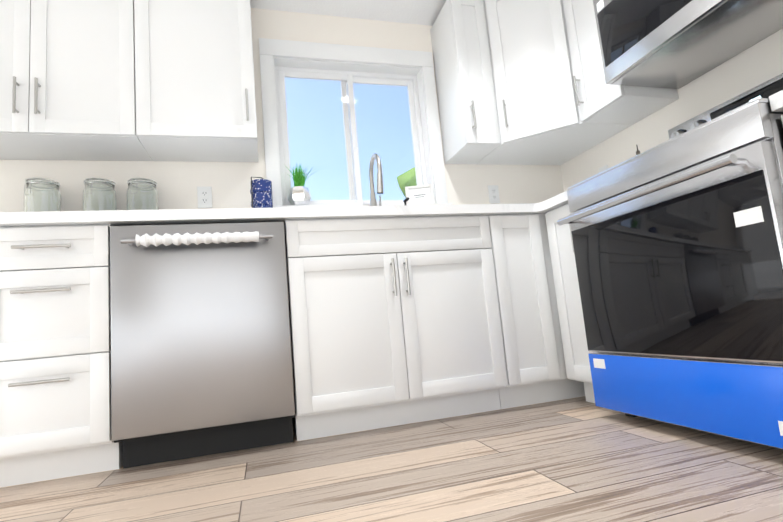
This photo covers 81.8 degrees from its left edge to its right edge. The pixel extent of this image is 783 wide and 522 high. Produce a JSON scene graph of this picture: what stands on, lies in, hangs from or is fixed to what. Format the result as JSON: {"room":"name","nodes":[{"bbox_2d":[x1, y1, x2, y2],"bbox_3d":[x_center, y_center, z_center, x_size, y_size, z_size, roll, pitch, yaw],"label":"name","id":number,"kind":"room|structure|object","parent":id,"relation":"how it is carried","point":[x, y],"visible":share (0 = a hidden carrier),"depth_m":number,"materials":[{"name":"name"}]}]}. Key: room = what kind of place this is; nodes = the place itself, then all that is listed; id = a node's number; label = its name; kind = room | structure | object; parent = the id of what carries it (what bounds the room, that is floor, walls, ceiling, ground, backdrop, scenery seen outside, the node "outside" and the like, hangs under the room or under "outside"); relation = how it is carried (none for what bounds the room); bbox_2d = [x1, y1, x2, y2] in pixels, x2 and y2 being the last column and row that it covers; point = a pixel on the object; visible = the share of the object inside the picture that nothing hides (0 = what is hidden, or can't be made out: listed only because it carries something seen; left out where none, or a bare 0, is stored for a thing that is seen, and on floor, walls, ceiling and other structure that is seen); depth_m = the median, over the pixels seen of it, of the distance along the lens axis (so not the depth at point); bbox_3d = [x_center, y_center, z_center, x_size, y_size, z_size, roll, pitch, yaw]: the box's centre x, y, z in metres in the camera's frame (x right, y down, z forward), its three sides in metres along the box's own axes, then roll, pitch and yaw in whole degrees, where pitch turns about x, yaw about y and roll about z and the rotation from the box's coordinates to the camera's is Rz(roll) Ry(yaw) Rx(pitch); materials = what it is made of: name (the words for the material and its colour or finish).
{"room":"kitchen","nodes":[
{"label":"kitchen","id":0,"kind":"room"},
{"bbox_2d":[0,8,563,211],"bbox_3d":[-1.187,-0.655,2.410,5.020,3.000,0.160,-3,-8,-16],"label":"wall","id":1,"kind":"structure","parent":0,"point":[178,183],"depth_m":2.50,"materials":[{"name":"white paint"}]},
{"bbox_2d":[0,0,152,160],"bbox_3d":[-1.585,-0.948,2.070,0.797,0.882,0.361,-3,-8,-16],"label":"upper cabinet","id":2,"kind":"object","parent":1,"relation":"attached to","point":[67,81],"visible":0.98,"depth_m":1.97,"materials":[{"name":"white paint"}]},
{"bbox_2d":[134,0,257,161],"bbox_3d":[-0.953,-0.981,2.250,0.512,0.882,0.361,-3,-8,-16],"label":"upper cabinet","id":3,"kind":"object","parent":1,"relation":"attached to","point":[195,84],"visible":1,"depth_m":2.11,"materials":[{"name":"white paint"}]},
{"bbox_2d":[197,187,211,207],"bbox_3d":[-0.963,-0.329,2.333,0.070,0.115,0.008,-3,-8,-16],"label":"electrical outlet","id":4,"kind":"object","parent":1,"relation":"attached to","point":[204,196],"visible":1,"depth_m":2.33,"materials":[{"name":"white plastic"}]},
{"bbox_2d":[430,0,500,163],"bbox_3d":[0.428,-1.052,2.645,0.205,0.882,0.361,-3,-8,-16],"label":"upper cabinet","id":5,"kind":"object","parent":1,"relation":"attached to","point":[469,124],"visible":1,"depth_m":2.54,"materials":[{"name":"white paint"}]},
{"bbox_2d":[488,185,499,203],"bbox_3d":[0.632,-0.411,2.789,0.070,0.115,0.008,-3,-8,-16],"label":"electrical outlet","id":6,"kind":"object","parent":1,"relation":"attached to","point":[493,191],"visible":1,"depth_m":2.79,"materials":[{"name":"white plastic"}]},
{"bbox_2d":[250,0,445,25],"bbox_3d":[-0.766,-1.964,0.704,5.120,0.626,4.120,-3,-8,-16],"label":"ceiling","id":7,"kind":"structure","parent":0,"point":[423,12],"depth_m":2.66,"materials":[{"name":"white paint"}]},
{"bbox_2d":[0,396,782,521],"bbox_3d":[-0.542,0.568,0.376,5.020,0.050,4.020,-3,-8,-16],"label":"floor","id":8,"kind":"structure","parent":0,"point":[579,459],"depth_m":1.26,"materials":[{"name":"wood"}]},
{"bbox_2d":[0,224,122,487],"bbox_3d":[-1.246,0.348,1.804,0.385,0.874,0.666,-3,-8,-16],"label":"base cabinet","id":9,"kind":"object","parent":8,"relation":"on","point":[55,362],"visible":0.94,"depth_m":1.54,"materials":[{"name":"white paint"}]},
{"bbox_2d":[110,222,295,468],"bbox_3d":[-0.754,0.321,1.914,0.614,0.868,0.688,-3,-8,-16],"label":"dishwasher","id":10,"kind":"object","parent":8,"relation":"on","point":[201,357],"visible":1,"depth_m":1.66,"materials":[{"name":"silver metal"}]},
{"bbox_2d":[284,215,507,440],"bbox_3d":[-0.032,0.285,2.151,0.897,0.874,0.666,-3,-8,-16],"label":"base cabinet","id":11,"kind":"object","parent":8,"relation":"on","point":[379,339],"visible":0.98,"depth_m":1.87,"materials":[{"name":"white paint"}]},
{"bbox_2d":[0,203,535,226],"bbox_3d":[-0.497,-0.145,2.091,3.598,0.040,0.660,-3,-8,-16],"label":"countertop","id":12,"kind":"structure","parent":11,"relation":"on","point":[146,217],"depth_m":1.75,"materials":[{"name":"white stone"}]},
{"bbox_2d":[24,178,60,211],"bbox_3d":[-1.579,-0.223,2.046,0.134,0.290,0.138,-3,-8,-16],"label":"glass jar","id":13,"kind":"object","parent":12,"relation":"on","point":[41,194],"visible":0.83,"depth_m":2.01,"materials":[{"name":"white"}]},
{"bbox_2d":[83,178,116,210],"bbox_3d":[-1.360,-0.234,2.108,0.134,0.290,0.139,-3,-8,-16],"label":"glass jar","id":14,"kind":"object","parent":12,"relation":"on","point":[99,194],"visible":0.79,"depth_m":2.07,"materials":[{"name":"white"}]},
{"bbox_2d":[126,178,158,209],"bbox_3d":[-1.187,-0.243,2.157,0.134,0.290,0.140,-3,-8,-16],"label":"glass jar","id":15,"kind":"object","parent":12,"relation":"on","point":[141,193],"visible":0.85,"depth_m":2.12,"materials":[{"name":"white"}]},
{"bbox_2d":[250,177,272,207],"bbox_3d":[-0.651,-0.279,2.281,0.134,0.299,0.134,-3,-8,-16],"label":"canister","id":16,"kind":"object","parent":12,"relation":"on","point":[261,192],"visible":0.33,"depth_m":2.24,"materials":[{"name":"blue ceramic"}]},
{"bbox_2d":[369,153,383,205],"bbox_3d":[-0.072,-0.370,2.421,0.079,0.412,0.231,-3,-8,-16],"label":"faucet","id":17,"kind":"object","parent":12,"relation":"on","point":[373,158],"visible":0.79,"depth_m":2.46,"materials":[{"name":"silver metal"}]},
{"bbox_2d":[486,214,584,408],"bbox_3d":[0.831,0.243,2.417,0.905,0.874,0.628,-3,-8,-16],"label":"base cabinet","id":18,"kind":"object","parent":8,"relation":"on","point":[532,337],"visible":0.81,"depth_m":2.05,"materials":[{"name":"white paint"}]},
{"bbox_2d":[545,203,594,402],"bbox_3d":[1.065,0.171,2.025,0.666,0.874,0.260,-3,-8,-16],"label":"base cabinet","id":19,"kind":"object","parent":8,"relation":"on","point":[572,328],"visible":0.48,"depth_m":1.98,"materials":[{"name":"white paint"}]},
{"bbox_2d":[532,190,567,213],"bbox_3d":[1.019,-0.283,2.066,0.685,0.040,0.233,-3,-8,-16],"label":"countertop","id":20,"kind":"structure","parent":19,"relation":"on","point":[561,199],"depth_m":2.03,"materials":[{"name":"white stone"}]},
{"bbox_2d":[557,73,782,448],"bbox_3d":[1.126,-0.052,1.537,0.758,1.180,0.758,-3,-8,-16],"label":"range","id":21,"kind":"object","parent":8,"relation":"on","point":[677,238],"visible":1,"depth_m":1.32,"materials":[{"name":"black"}]},
{"bbox_2d":[560,28,782,191],"bbox_3d":[1.679,-1.071,1.162,0.160,3.000,3.860,-3,-8,-16],"label":"wall","id":22,"kind":"structure","parent":0,"point":[757,64],"depth_m":2.07,"materials":[{"name":"white paint"}]},
{"bbox_2d":[477,0,630,164],"bbox_3d":[0.854,-1.090,2.639,0.608,0.880,0.608,-3,-8,-16],"label":"upper cabinet","id":23,"kind":"object","parent":22,"relation":"attached to","point":[539,121],"visible":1,"depth_m":2.45,"materials":[{"name":"white paint"}]},
{"bbox_2d":[563,0,678,124],"bbox_3d":[1.091,-1.162,2.248,0.361,0.882,0.280,-3,-8,-16],"label":"upper cabinet","id":24,"kind":"object","parent":22,"relation":"attached to","point":[599,99],"visible":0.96,"depth_m":2.21,"materials":[{"name":"white paint"}]},
{"bbox_2d":[593,0,782,88],"bbox_3d":[1.188,-1.050,1.708,0.482,0.421,0.754,-3,-8,-16],"label":"microwave","id":25,"kind":"object","parent":22,"relation":"attached to","point":[674,44],"visible":1,"depth_m":1.78,"materials":[{"name":"silver metal"}]},
{"bbox_2d":[769,90,782,111],"bbox_3d":[1.341,-0.453,0.974,0.650,0.040,0.542,-3,-8,-16],"label":"countertop","id":26,"kind":"structure","parent":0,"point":[776,100],"depth_m":1.13,"materials":[{"name":"white stone"}]},
{"bbox_3d":[-0.137,0.251,2.562,0.900,1.065,0.160,-3,-8,-16],"label":"wall","id":27,"kind":"structure","parent":0,"visible":0},
{"bbox_2d":[259,38,447,205],"bbox_3d":[-0.217,-0.732,2.665,1.034,1.067,0.150,-3,-8,-16],"label":"sliding window","id":28,"kind":"structure","parent":27,"relation":"in","point":[347,79],"depth_m":2.68,"materials":[{"name":"white plastic"}]},
{"bbox_2d":[273,203,451,207],"bbox_3d":[-0.175,-0.282,2.599,1.070,0.046,0.168,-3,-8,-16],"label":"window sill","id":29,"kind":"structure","parent":27,"relation":"attached to","point":[361,205],"depth_m":2.51,"materials":[{"name":"white"}]},
{"bbox_2d":[286,163,314,204],"bbox_3d":[-0.464,-0.425,2.464,0.227,0.250,0.195,-3,-8,-16],"label":"potted plant","id":30,"kind":"object","parent":29,"relation":"on","point":[299,192],"visible":0.96,"depth_m":2.44,"materials":[{"name":"green plant"}]},
{"bbox_2d":[405,184,433,203],"bbox_3d":[0.168,-0.389,2.695,0.165,0.129,0.032,-6,-7,4],"label":"photo frame","id":31,"kind":"object","parent":29,"relation":"on","point":[420,194],"visible":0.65,"depth_m":2.70,"materials":[{"name":"white paper"}]},
{"bbox_3d":[0.521,5.976,51.715,125.000,3.209,94.820,-3,-8,-16],"label":"ground","id":32,"kind":"structure","parent":0,"visible":0},
{"bbox_2d":[396,167,416,197],"bbox_3d":[16.318,-1.939,36.047,44.675,15.138,46.231,-3,-8,-16],"label":"trees","id":33,"kind":"object","parent":32,"relation":"on","point":[409,180],"depth_m":11.12,"materials":[{"name":"green plant"}]}
]}

